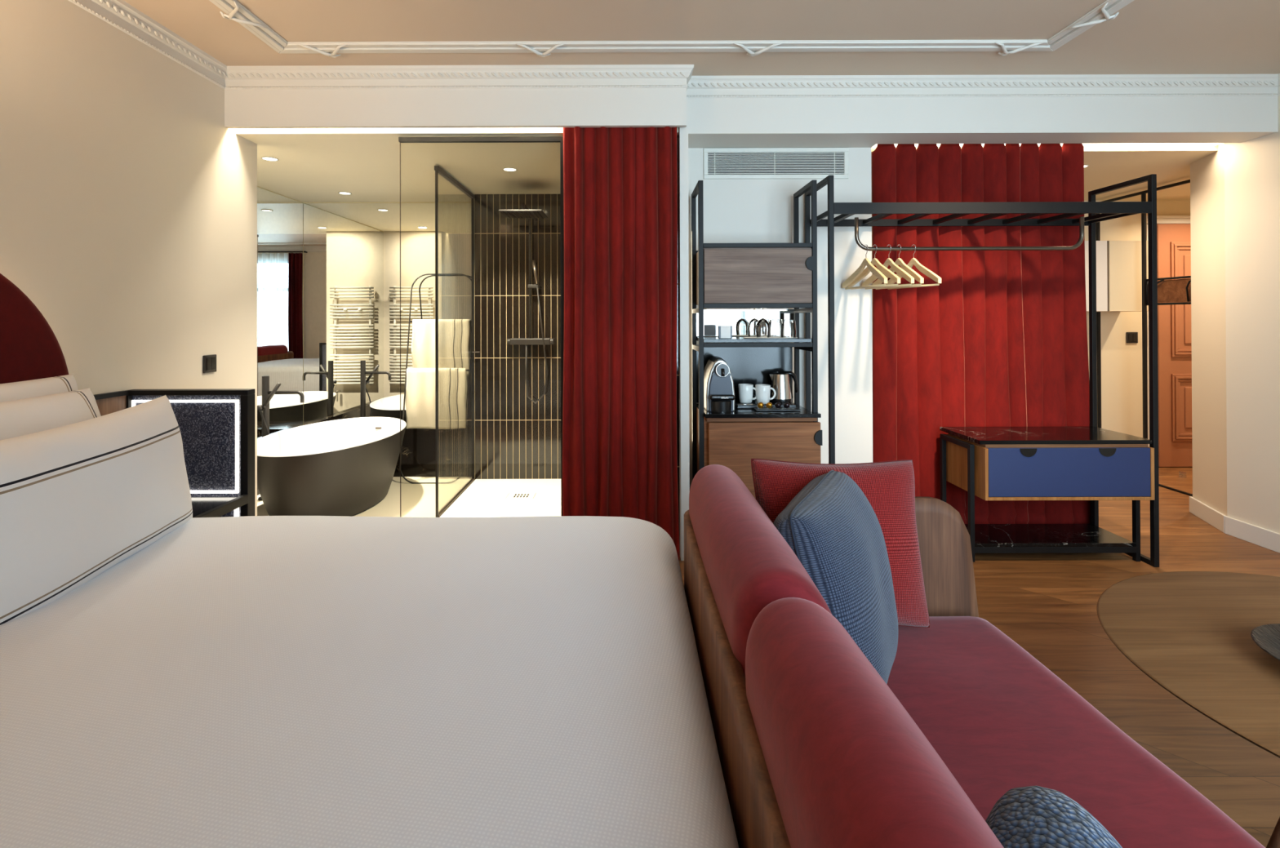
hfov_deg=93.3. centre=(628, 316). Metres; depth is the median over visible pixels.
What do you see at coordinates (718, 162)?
air vent
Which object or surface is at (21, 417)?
pillow
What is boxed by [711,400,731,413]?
drip tray
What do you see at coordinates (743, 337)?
glass tray
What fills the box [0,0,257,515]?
wall
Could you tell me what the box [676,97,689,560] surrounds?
wall
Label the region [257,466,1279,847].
floor
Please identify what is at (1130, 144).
light strip
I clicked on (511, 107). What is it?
trim
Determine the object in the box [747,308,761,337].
wine glass
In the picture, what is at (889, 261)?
clothes hanger
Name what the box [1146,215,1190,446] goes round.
trim
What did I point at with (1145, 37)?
ceiling
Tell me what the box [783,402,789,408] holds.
capsule
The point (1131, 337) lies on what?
light switch
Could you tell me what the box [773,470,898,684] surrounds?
cushion
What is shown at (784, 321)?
tumbler
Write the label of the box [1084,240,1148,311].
upper cabinet
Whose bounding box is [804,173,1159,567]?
clothes rack
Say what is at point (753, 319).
bowl
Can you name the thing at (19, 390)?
pillow
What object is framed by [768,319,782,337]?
tumbler
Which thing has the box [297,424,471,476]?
wall
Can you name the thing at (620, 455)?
curtain
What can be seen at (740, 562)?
cushion
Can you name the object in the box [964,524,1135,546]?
shelf
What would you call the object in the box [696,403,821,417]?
countertop
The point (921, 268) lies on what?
clothes hanger
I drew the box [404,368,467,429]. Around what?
towel
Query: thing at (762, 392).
mug
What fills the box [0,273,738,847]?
bed
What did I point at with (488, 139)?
screen
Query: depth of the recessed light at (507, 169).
3.92 m
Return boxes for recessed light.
[261,156,279,160]
[337,191,351,195]
[502,167,517,171]
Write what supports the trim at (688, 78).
attached to the wall at (683, 216)
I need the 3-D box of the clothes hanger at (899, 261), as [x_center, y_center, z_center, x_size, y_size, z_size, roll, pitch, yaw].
[1.442,-0.268,3.235,0.033,0.232,0.444,0,0,-8]
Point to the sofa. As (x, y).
(815, 749)
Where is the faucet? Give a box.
[257,375,304,501]
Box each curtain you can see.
[562,126,679,559]
[871,143,1090,524]
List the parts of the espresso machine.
lid, panel, lever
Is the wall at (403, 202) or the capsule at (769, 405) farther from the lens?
the wall at (403, 202)
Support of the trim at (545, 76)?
attached to the wall at (128, 202)
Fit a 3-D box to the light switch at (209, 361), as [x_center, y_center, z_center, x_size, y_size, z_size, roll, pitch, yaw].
[-2.042,0.233,2.954,0.014,0.086,0.086,0,0,0]
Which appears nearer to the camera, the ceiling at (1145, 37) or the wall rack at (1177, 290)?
the ceiling at (1145, 37)
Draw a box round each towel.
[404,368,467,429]
[411,319,471,375]
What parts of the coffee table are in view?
leg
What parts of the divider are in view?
rail, rail, floor rail, wall rail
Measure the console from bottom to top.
0.635 m
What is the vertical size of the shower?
1.482 m
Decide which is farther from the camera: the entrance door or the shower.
the entrance door
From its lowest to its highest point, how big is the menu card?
0.065 m
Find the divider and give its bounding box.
[434,165,479,517]
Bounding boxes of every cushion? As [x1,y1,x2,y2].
[688,464,831,676]
[745,597,1004,847]
[751,458,930,628]
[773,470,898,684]
[886,616,1265,847]
[985,786,1122,847]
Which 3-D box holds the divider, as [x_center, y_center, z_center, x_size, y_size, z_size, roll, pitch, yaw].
[-1.176,0.165,4.237,0.073,2.211,0.905,0,0,0]
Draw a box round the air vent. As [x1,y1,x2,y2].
[703,147,848,178]
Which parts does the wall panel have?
rail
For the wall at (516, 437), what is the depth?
4.69 m
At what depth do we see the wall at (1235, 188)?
3.42 m
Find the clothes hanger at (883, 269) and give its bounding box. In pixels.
[847,244,900,289]
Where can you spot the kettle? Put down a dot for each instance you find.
(781, 382)
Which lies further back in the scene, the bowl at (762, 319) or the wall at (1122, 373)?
the wall at (1122, 373)
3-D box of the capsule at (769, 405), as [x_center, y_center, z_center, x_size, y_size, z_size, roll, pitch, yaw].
[0.727,0.460,3.115,0.031,0.033,0.032,0,0,14]
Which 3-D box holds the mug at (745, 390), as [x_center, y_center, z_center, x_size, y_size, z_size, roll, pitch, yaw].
[0.646,0.418,3.263,0.101,0.099,0.080,0,0,-2]
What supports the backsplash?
attached to the wall at (736, 211)
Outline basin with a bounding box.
[257,417,406,457]
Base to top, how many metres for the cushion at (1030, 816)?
0.403 m
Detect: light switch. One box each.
[203,354,216,373]
[1126,332,1137,342]
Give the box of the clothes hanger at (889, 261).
[862,244,914,289]
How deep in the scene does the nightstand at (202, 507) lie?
2.34 m
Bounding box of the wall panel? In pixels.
[93,390,128,415]
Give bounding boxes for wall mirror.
[257,186,303,439]
[303,203,471,424]
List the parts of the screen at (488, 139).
rail, rail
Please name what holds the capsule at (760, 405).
on the tray at (753, 405)
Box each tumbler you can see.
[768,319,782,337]
[780,319,796,337]
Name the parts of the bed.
headboard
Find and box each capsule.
[757,402,763,408]
[765,402,772,408]
[774,402,781,408]
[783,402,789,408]
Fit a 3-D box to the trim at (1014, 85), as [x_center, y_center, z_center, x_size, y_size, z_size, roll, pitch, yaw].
[1.876,-1.217,3.198,3.160,0.105,0.036,0,0,0]
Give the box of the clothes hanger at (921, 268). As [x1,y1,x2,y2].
[884,244,941,289]
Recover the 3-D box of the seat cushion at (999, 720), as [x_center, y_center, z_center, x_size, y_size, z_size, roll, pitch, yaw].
[0.589,0.911,0.838,0.857,0.212,1.751,0,0,0]
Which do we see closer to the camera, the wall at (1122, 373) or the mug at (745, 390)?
the mug at (745, 390)
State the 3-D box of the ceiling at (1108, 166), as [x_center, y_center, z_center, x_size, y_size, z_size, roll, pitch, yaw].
[3.399,-1.056,4.328,3.995,0.165,1.515,0,0,0]
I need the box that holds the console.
[939,426,1154,562]
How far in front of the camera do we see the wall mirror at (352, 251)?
5.00 m
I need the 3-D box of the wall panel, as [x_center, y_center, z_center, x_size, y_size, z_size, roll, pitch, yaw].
[-2.037,0.779,1.224,0.022,0.966,2.455,0,0,0]
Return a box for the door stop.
[1178,471,1186,478]
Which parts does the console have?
leg, rail, leg, finger pull, shelf rail, drawer, leg, finger pull, leg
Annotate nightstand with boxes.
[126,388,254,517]
[191,494,248,517]
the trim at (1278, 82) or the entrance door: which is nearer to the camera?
the trim at (1278, 82)
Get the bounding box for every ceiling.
[123,0,1279,75]
[235,127,679,202]
[871,144,1217,200]
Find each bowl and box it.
[747,318,761,337]
[755,318,769,337]
[1250,623,1279,660]
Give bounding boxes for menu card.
[717,325,732,338]
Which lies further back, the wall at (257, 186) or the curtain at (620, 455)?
the wall at (257, 186)
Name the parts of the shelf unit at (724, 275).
frame, cross rail, mirror panel, marble shelf, door, cross rail, cross rail, cross rail, rail, drawer, frame, handle, handle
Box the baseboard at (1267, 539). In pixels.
[1189,496,1279,553]
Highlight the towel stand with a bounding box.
[399,273,471,484]
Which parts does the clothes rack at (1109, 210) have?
frame, hanging rail, frame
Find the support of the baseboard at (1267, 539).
attached to the wall at (1235, 188)
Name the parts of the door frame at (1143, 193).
post, post, rail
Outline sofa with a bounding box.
[684,464,1265,847]
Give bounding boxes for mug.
[737,383,755,403]
[755,384,776,404]
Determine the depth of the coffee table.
1.49 m
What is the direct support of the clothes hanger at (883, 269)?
hanging from the clothes rack at (1109, 210)
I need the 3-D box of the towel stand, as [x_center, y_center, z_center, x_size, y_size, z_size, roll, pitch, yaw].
[-1.499,0.465,4.760,0.522,1.626,0.335,0,0,0]
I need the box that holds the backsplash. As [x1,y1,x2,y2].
[696,344,792,403]
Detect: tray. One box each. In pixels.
[440,479,560,517]
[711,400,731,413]
[734,400,800,411]
[742,337,797,338]
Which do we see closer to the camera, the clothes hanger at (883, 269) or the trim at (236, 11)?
the trim at (236, 11)
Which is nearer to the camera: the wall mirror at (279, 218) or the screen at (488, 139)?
the screen at (488, 139)
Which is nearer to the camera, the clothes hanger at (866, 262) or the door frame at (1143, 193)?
the clothes hanger at (866, 262)
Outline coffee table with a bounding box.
[1096,571,1279,847]
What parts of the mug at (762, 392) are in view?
handle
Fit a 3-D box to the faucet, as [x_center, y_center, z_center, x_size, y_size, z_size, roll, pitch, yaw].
[-2.416,0.846,4.192,0.312,0.857,0.138,0,0,0]
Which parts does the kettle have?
lid, handle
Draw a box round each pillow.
[0,373,78,402]
[0,387,101,439]
[0,395,192,625]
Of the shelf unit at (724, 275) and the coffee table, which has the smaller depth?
the coffee table
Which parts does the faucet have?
spout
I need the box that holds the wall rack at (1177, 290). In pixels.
[1146,275,1191,305]
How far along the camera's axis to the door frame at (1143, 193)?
4.61 m
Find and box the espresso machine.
[703,355,734,413]
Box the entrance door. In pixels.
[1156,223,1192,466]
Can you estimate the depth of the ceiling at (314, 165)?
3.80 m
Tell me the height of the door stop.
0.041 m
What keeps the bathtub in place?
on the floor
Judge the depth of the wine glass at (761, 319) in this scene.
3.12 m
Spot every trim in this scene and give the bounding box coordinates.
[68,0,226,88]
[208,0,1133,57]
[224,64,693,89]
[224,88,686,128]
[686,67,693,89]
[686,74,1278,97]
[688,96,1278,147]
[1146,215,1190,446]
[1277,73,1279,96]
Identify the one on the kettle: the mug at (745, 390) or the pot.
the pot
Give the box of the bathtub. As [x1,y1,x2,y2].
[257,417,406,516]
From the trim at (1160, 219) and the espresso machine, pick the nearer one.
the espresso machine
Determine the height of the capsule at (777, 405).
0.033 m
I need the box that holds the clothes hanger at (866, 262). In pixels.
[842,244,887,289]
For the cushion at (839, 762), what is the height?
0.479 m
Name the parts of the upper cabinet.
door, door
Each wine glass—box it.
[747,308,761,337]
[755,307,769,337]
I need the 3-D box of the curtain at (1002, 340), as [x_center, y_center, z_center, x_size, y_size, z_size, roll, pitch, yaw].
[2.053,0.118,3.496,1.263,2.258,0.104,0,0,0]
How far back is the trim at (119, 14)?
2.61 m
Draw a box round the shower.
[498,203,553,403]
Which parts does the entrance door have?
panel moulding, panel moulding, raised panel, raised panel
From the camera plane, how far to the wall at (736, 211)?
3.48 m
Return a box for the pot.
[769,373,791,399]
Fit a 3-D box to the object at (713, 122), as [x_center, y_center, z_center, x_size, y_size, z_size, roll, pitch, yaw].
[1.952,-1.136,3.393,3.310,0.325,0.355,0,0,0]
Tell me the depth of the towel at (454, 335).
4.82 m
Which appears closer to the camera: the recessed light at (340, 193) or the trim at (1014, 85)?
the trim at (1014, 85)
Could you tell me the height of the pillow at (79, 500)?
0.440 m
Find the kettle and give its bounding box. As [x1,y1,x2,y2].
[769,371,798,403]
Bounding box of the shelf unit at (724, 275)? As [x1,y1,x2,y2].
[691,179,822,497]
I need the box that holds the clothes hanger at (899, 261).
[872,244,924,289]
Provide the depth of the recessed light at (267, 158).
3.64 m
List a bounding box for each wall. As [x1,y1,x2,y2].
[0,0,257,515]
[257,186,302,203]
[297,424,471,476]
[302,201,471,425]
[474,194,560,479]
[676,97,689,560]
[688,147,872,488]
[871,200,1190,437]
[1190,95,1279,533]
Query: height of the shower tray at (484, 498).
0.011 m
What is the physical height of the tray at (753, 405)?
0.026 m
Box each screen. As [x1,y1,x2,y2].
[398,136,564,516]
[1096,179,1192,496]
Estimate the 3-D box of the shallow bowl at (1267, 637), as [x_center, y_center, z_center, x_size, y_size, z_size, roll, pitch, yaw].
[1.602,0.778,1.321,0.336,0.044,0.336,0,0,0]
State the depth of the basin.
4.35 m
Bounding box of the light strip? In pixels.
[872,142,1218,146]

